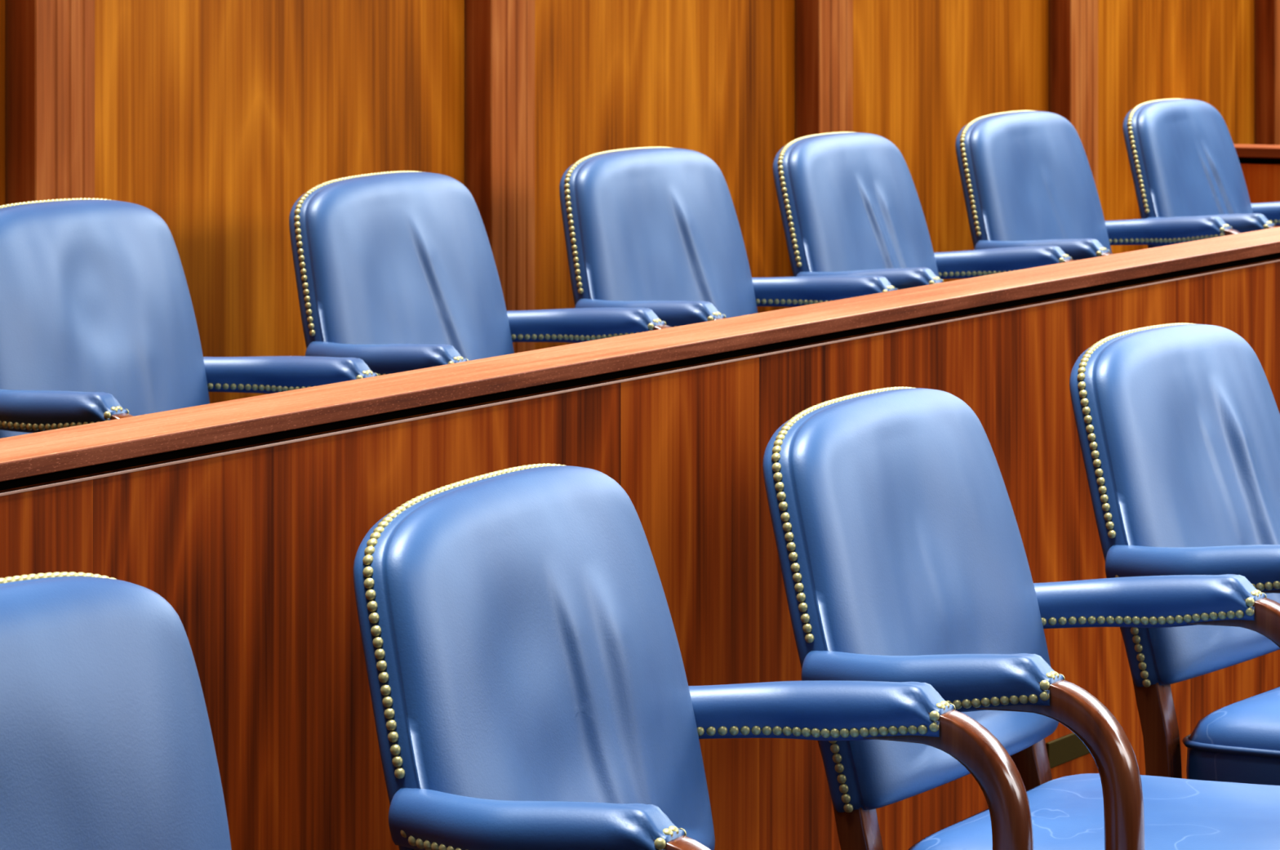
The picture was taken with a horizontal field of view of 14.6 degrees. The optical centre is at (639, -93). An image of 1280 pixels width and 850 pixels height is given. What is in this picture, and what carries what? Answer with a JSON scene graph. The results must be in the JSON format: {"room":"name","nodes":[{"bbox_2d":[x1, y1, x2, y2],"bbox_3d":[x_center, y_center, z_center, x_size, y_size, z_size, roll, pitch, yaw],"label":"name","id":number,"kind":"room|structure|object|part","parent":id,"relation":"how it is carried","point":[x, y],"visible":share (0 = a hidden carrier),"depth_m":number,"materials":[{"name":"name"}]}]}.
{"room":"courtroom","nodes":[
{"label":"courtroom","id":0,"kind":"room"},
{"bbox_2d":[0,0,1254,403],"bbox_3d":[0.200,0.098,9.506,0.120,2.600,9.900,0,0,27],"label":"wall","id":1,"kind":"structure","parent":0,"point":[213,117],"depth_m":8.69,"materials":[{"name":"brown wood"}]},
{"bbox_3d":[-1.378,0.046,6.321,0.022,2.497,1.991,0,0,27],"label":"wall panel","id":2,"kind":"part","parent":1,"relation":"part of","materials":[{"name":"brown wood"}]},
{"bbox_2d":[5,0,94,204],"bbox_3d":[-0.864,0.046,7.268,0.070,2.497,0.155,0,0,27],"label":"trim","id":3,"kind":"structure","parent":1,"relation":"attached to","point":[50,44],"depth_m":7.22,"materials":[{"name":"brown wood"}]},
{"bbox_3d":[-0.581,0.046,7.876,0.022,2.497,1.207,0,0,27],"label":"wall panel","id":4,"kind":"part","parent":1,"relation":"part of","materials":[{"name":"brown wood"}]},
{"bbox_2d":[464,0,534,353],"bbox_3d":[-0.245,0.046,8.474,0.070,2.497,0.155,0,0,27],"label":"trim","id":5,"kind":"structure","parent":1,"relation":"attached to","point":[500,34],"depth_m":8.43,"materials":[{"name":"brown wood"}]},
{"bbox_3d":[0.025,0.046,9.056,0.022,2.497,1.147,0,0,27],"label":"wall panel","id":6,"kind":"part","parent":1,"relation":"part of","materials":[{"name":"brown wood"}]},
{"bbox_2d":[795,0,853,138],"bbox_3d":[0.347,0.046,9.627,0.070,2.497,0.155,0,0,27],"label":"trim","id":7,"kind":"structure","parent":1,"relation":"attached to","point":[824,28],"depth_m":9.56,"materials":[{"name":"brown wood"}]},
{"bbox_3d":[0.609,0.046,10.196,0.022,2.497,1.116,0,0,27],"label":"wall panel","id":8,"kind":"part","parent":1,"relation":"part of","materials":[{"name":"brown wood"}]},
{"bbox_2d":[1048,0,1097,192],"bbox_3d":[0.924,0.046,10.753,0.070,2.497,0.155,0,0,27],"label":"trim","id":9,"kind":"structure","parent":1,"relation":"attached to","point":[1073,24],"depth_m":10.70,"materials":[{"name":"brown wood"}]},
{"bbox_3d":[1.187,0.046,11.323,0.022,2.497,1.119,0,0,27],"label":"wall panel","id":10,"kind":"part","parent":1,"relation":"part of","materials":[{"name":"brown wood"}]},
{"bbox_2d":[1254,0,1279,145],"bbox_3d":[1.503,0.046,11.881,0.070,2.497,0.155,0,0,27],"label":"trim","id":11,"kind":"structure","parent":1,"relation":"attached to","point":[1267,12],"depth_m":11.81,"materials":[{"name":"brown wood"}]},
{"bbox_3d":[2.892,1.448,5.260,5.654,0.100,16.000,0,0,27],"label":"floor","id":12,"kind":"structure","parent":0,"visible":0},
{"bbox_2d":[0,571,231,849],"bbox_3d":[-0.272,0.967,3.516,0.667,0.944,0.681,0,0,30],"label":"armchair","id":13,"kind":"object","parent":12,"relation":"on","point":[107,743],"visible":1,"depth_m":3.69,"materials":[{"name":"blue leather"}]},
{"bbox_3d":[-0.453,0.692,3.722,0.054,0.394,0.374,0,0,39],"label":"nail trim","id":14,"kind":"part","parent":13,"relation":"part of","materials":[{"name":"gold metal"}]},
{"bbox_2d":[0,226,1279,849],"bbox_3d":[0.633,0.952,7.065,0.121,0.892,8.750,0,0,27],"label":"wall","id":15,"kind":"structure","parent":12,"relation":"on","point":[251,517],"depth_m":5.72,"materials":[{"name":"brown wood"}]},
{"bbox_2d":[1045,732,1089,768],"bbox_3d":[0.607,1.149,6.882,0.006,0.036,0.241,0,0,27],"label":"brass plate","id":16,"kind":"object","parent":15,"relation":"attached to","point":[1067,748],"visible":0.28,"depth_m":6.82,"materials":[{"name":"gold metal"}]},
{"bbox_2d":[352,462,1033,849],"bbox_3d":[0.143,0.968,4.355,0.660,0.920,0.685,0,0,24],"label":"armchair","id":17,"kind":"object","parent":12,"relation":"on","point":[530,689],"visible":1,"depth_m":4.41,"materials":[{"name":"blue leather"}]},
{"bbox_3d":[-0.097,0.700,4.559,0.079,0.383,0.384,0,0,38],"label":"nail trim","id":18,"kind":"part","parent":17,"relation":"part of","materials":[{"name":"gold metal"}]},
{"bbox_3d":[-0.084,0.706,4.454,0.175,0.389,0.535,2,2,24],"label":"backrest","id":19,"kind":"part","parent":17,"relation":"part of","materials":[{"name":"blue leather"}]},
{"bbox_3d":[-0.096,0.760,4.130,0.289,0.058,0.079,0,0,36],"label":"armrest","id":20,"kind":"part","parent":17,"relation":"part of","materials":[{"name":"blue leather"}]},
{"bbox_3d":[-0.083,0.768,4.149,0.277,0.033,0.032,0,0,35],"label":"nail trim","id":21,"kind":"part","parent":17,"relation":"part of","materials":[{"name":"gold metal"}]},
{"bbox_3d":[0.151,0.750,4.679,0.289,0.060,0.079,0,0,13],"label":"armrest","id":22,"kind":"part","parent":17,"relation":"part of","materials":[{"name":"blue leather"}]},
{"bbox_2d":[762,386,1279,849],"bbox_3d":[0.513,0.955,5.040,0.676,0.908,0.683,0,0,25],"label":"armchair","id":23,"kind":"object","parent":12,"relation":"on","point":[903,557],"visible":0.85,"depth_m":5.01,"materials":[{"name":"blue leather"}]},
{"bbox_3d":[0.197,1.099,4.924,0.089,0.618,0.038,0,0,25],"label":"leg","id":24,"kind":"part","parent":23,"relation":"part of","materials":[{"name":"brown wood"}]},
{"bbox_3d":[0.273,0.695,5.253,0.088,0.385,0.380,0,0,41],"label":"nail trim","id":25,"kind":"part","parent":23,"relation":"part of","materials":[{"name":"gold metal"}]},
{"bbox_3d":[0.287,0.698,5.145,0.175,0.389,0.535,0,0,25],"label":"backrest","id":26,"kind":"part","parent":23,"relation":"part of","materials":[{"name":"blue leather"}]},
{"bbox_3d":[0.273,0.744,4.820,0.289,0.065,0.079,0,0,36],"label":"armrest","id":27,"kind":"part","parent":23,"relation":"part of","materials":[{"name":"blue leather"}]},
{"bbox_3d":[0.398,1.099,5.356,0.089,0.618,0.038,0,0,25],"label":"leg","id":28,"kind":"part","parent":23,"relation":"part of","materials":[{"name":"brown wood"}]},
{"bbox_3d":[0.574,0.960,5.011,0.529,0.114,0.547,0,0,25],"label":"seat","id":29,"kind":"part","parent":23,"relation":"part of","materials":[{"name":"blue leather"}]},
{"bbox_3d":[0.527,0.744,5.365,0.289,0.065,0.079,0,0,14],"label":"armrest","id":30,"kind":"part","parent":23,"relation":"part of","materials":[{"name":"blue leather"}]},
{"bbox_2d":[1069,322,1279,785],"bbox_3d":[0.881,0.945,5.721,0.681,0.919,0.693,0,-1,27],"label":"armchair","id":31,"kind":"object","parent":12,"relation":"on","point":[1178,424],"visible":0.81,"depth_m":5.65,"materials":[{"name":"blue leather"}]},
{"bbox_3d":[0.561,1.084,5.614,0.089,0.618,0.038,0,-1,27],"label":"leg","id":32,"kind":"part","parent":31,"relation":"part of","materials":[{"name":"brown wood"}]},
{"bbox_3d":[0.650,0.684,5.947,0.091,0.387,0.377,0,0,44],"label":"nail trim","id":33,"kind":"part","parent":31,"relation":"part of","materials":[{"name":"gold metal"}]},
{"bbox_3d":[0.632,0.728,5.512,0.289,0.068,0.079,0,0,39],"label":"armrest","id":34,"kind":"part","parent":31,"relation":"part of","materials":[{"name":"blue leather"}]},
{"bbox_3d":[0.941,0.946,5.687,0.529,0.114,0.547,0,-1,27],"label":"seat","id":35,"kind":"part","parent":31,"relation":"part of","materials":[{"name":"blue leather"}]},
{"bbox_3d":[0.647,1.396,8.771,1.586,0.203,11.800,0,0,27],"label":"floor","id":36,"kind":"structure","parent":0,"visible":0},
{"bbox_2d":[0,197,377,438],"bbox_3d":[-0.532,0.859,6.647,0.648,0.927,0.681,0,0,28],"label":"armchair","id":37,"kind":"object","parent":36,"relation":"on","point":[98,322],"visible":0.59,"depth_m":6.75,"materials":[{"name":"blue leather"}]},
{"bbox_3d":[-0.757,0.508,6.865,0.047,0.225,0.374,0,0,36],"label":"nail trim","id":38,"kind":"part","parent":37,"relation":"part of","materials":[{"name":"gold metal"}]},
{"bbox_3d":[-0.783,0.646,6.439,0.289,0.055,0.079,0,0,39],"label":"armrest","id":39,"kind":"part","parent":37,"relation":"part of","materials":[{"name":"blue leather"}]},
{"bbox_3d":[-0.750,0.595,6.761,0.156,0.395,0.535,0,0,28],"label":"backrest","id":40,"kind":"part","parent":37,"relation":"part of","materials":[{"name":"blue leather"}]},
{"bbox_3d":[-0.504,0.651,6.971,0.289,0.055,0.079,0,0,16],"label":"armrest","id":41,"kind":"part","parent":37,"relation":"part of","materials":[{"name":"blue leather"}]},
{"bbox_2d":[288,170,671,375],"bbox_3d":[-0.127,0.861,7.416,0.657,0.921,0.681,0,0,27],"label":"armchair","id":42,"kind":"object","parent":36,"relation":"on","point":[396,271],"visible":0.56,"depth_m":7.48,"materials":[{"name":"blue leather"}]},
{"bbox_3d":[-0.358,0.510,7.632,0.049,0.219,0.379,0,0,36],"label":"nail trim","id":43,"kind":"part","parent":42,"relation":"part of","materials":[{"name":"gold metal"}]},
{"bbox_3d":[-0.376,0.652,7.206,0.289,0.057,0.079,0,0,39],"label":"armrest","id":44,"kind":"part","parent":42,"relation":"part of","materials":[{"name":"blue leather"}]},
{"bbox_3d":[-0.345,0.599,7.528,0.181,0.389,0.535,2,2,27],"label":"backrest","id":45,"kind":"part","parent":42,"relation":"part of","materials":[{"name":"blue leather"}]},
{"bbox_3d":[-0.101,0.645,7.741,0.289,0.057,0.079,0,0,16],"label":"armrest","id":46,"kind":"part","parent":42,"relation":"part of","materials":[{"name":"blue leather"}]},
{"bbox_2d":[559,146,898,327],"bbox_3d":[0.259,0.854,8.090,0.655,0.919,0.681,0,0,29],"label":"armchair","id":47,"kind":"object","parent":36,"relation":"on","point":[657,228],"visible":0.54,"depth_m":8.16,"materials":[{"name":"blue leather"}]},
{"bbox_3d":[0.035,0.506,8.313,0.049,0.223,0.376,0,0,37],"label":"nail trim","id":48,"kind":"part","parent":47,"relation":"part of","materials":[{"name":"gold metal"}]},
{"bbox_3d":[0.005,0.644,7.886,0.289,0.057,0.079,0,0,40],"label":"armrest","id":49,"kind":"part","parent":47,"relation":"part of","materials":[{"name":"blue leather"}]},
{"bbox_3d":[0.043,0.594,8.208,0.178,0.389,0.535,3,1,29],"label":"backrest","id":50,"kind":"part","parent":47,"relation":"part of","materials":[{"name":"blue leather"}]},
{"bbox_3d":[0.293,0.644,8.414,0.289,0.057,0.079,0,0,17],"label":"armrest","id":51,"kind":"part","parent":47,"relation":"part of","materials":[{"name":"blue leather"}]},
{"bbox_2d":[772,131,1074,289],"bbox_3d":[0.620,0.849,8.682,0.677,0.910,0.685,0,0,25],"label":"armchair","id":52,"kind":"object","parent":36,"relation":"on","point":[849,202],"visible":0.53,"depth_m":8.72,"materials":[{"name":"blue leather"}]},
{"bbox_3d":[0.376,0.506,8.895,0.055,0.221,0.377,0,0,35],"label":"nail trim","id":53,"kind":"part","parent":52,"relation":"part of","materials":[{"name":"gold metal"}]},
{"bbox_3d":[0.395,0.592,8.788,0.177,0.389,0.535,0,0,25],"label":"backrest","id":54,"kind":"part","parent":52,"relation":"part of","materials":[{"name":"blue leather"}]},
{"bbox_3d":[0.379,0.637,8.463,0.289,0.065,0.079,0,0,36],"label":"armrest","id":55,"kind":"part","parent":52,"relation":"part of","materials":[{"name":"blue leather"}]},
{"bbox_3d":[0.634,0.638,9.008,0.289,0.065,0.079,0,0,14],"label":"armrest","id":56,"kind":"part","parent":52,"relation":"part of","materials":[{"name":"blue leather"}]},
{"bbox_2d":[955,110,1239,260],"bbox_3d":[0.987,0.848,9.480,0.683,0.935,0.693,1,1,28],"label":"armchair","id":57,"kind":"object","parent":36,"relation":"on","point":[1027,180],"visible":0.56,"depth_m":9.54,"materials":[{"name":"blue leather"}]},
{"bbox_3d":[0.755,0.500,9.700,0.052,0.218,0.379,0,0,37],"label":"nail trim","id":58,"kind":"part","parent":57,"relation":"part of","materials":[{"name":"gold metal"}]},
{"bbox_3d":[0.768,0.589,9.595,0.177,0.389,0.535,1,1,28],"label":"backrest","id":59,"kind":"part","parent":57,"relation":"part of","materials":[{"name":"blue leather"}]},
{"bbox_3d":[0.736,0.640,9.272,0.289,0.061,0.079,0,0,39],"label":"armrest","id":60,"kind":"part","parent":57,"relation":"part of","materials":[{"name":"blue leather"}]},
{"bbox_3d":[1.016,0.632,9.805,0.289,0.062,0.079,0,0,16],"label":"armrest","id":61,"kind":"part","parent":57,"relation":"part of","materials":[{"name":"blue leather"}]},
{"bbox_2d":[1122,97,1279,248],"bbox_3d":[1.361,0.844,10.106,0.678,0.912,0.685,0,0,26],"label":"armchair","id":62,"kind":"object","parent":36,"relation":"on","point":[1184,161],"visible":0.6,"depth_m":10.11,"materials":[{"name":"blue leather"}]},
{"bbox_3d":[1.119,0.501,10.321,0.055,0.221,0.377,0,0,35],"label":"nail trim","id":63,"kind":"part","parent":62,"relation":"part of","materials":[{"name":"gold metal"}]},
{"bbox_3d":[1.117,0.633,9.889,0.289,0.064,0.079,0,0,37],"label":"armrest","id":64,"kind":"part","parent":62,"relation":"part of","materials":[{"name":"blue leather"}]},
{"bbox_3d":[1.378,0.634,10.432,0.289,0.064,0.079,0,0,14],"label":"armrest","id":65,"kind":"part","parent":62,"relation":"part of","materials":[{"name":"blue leather"}]},
{"bbox_2d":[1233,143,1279,226],"bbox_3d":[1.826,0.916,11.050,1.354,0.759,0.130,0,0,27],"label":"wall","id":66,"kind":"structure","parent":36,"relation":"on","point":[1260,164],"depth_m":11.21,"materials":[{"name":"brown wood"}]},
{"bbox_3d":[1.804,0.935,11.008,1.354,0.721,0.024,0,0,27],"label":"panel","id":67,"kind":"part","parent":66,"relation":"part of","materials":[{"name":"brown wood"}]}
]}

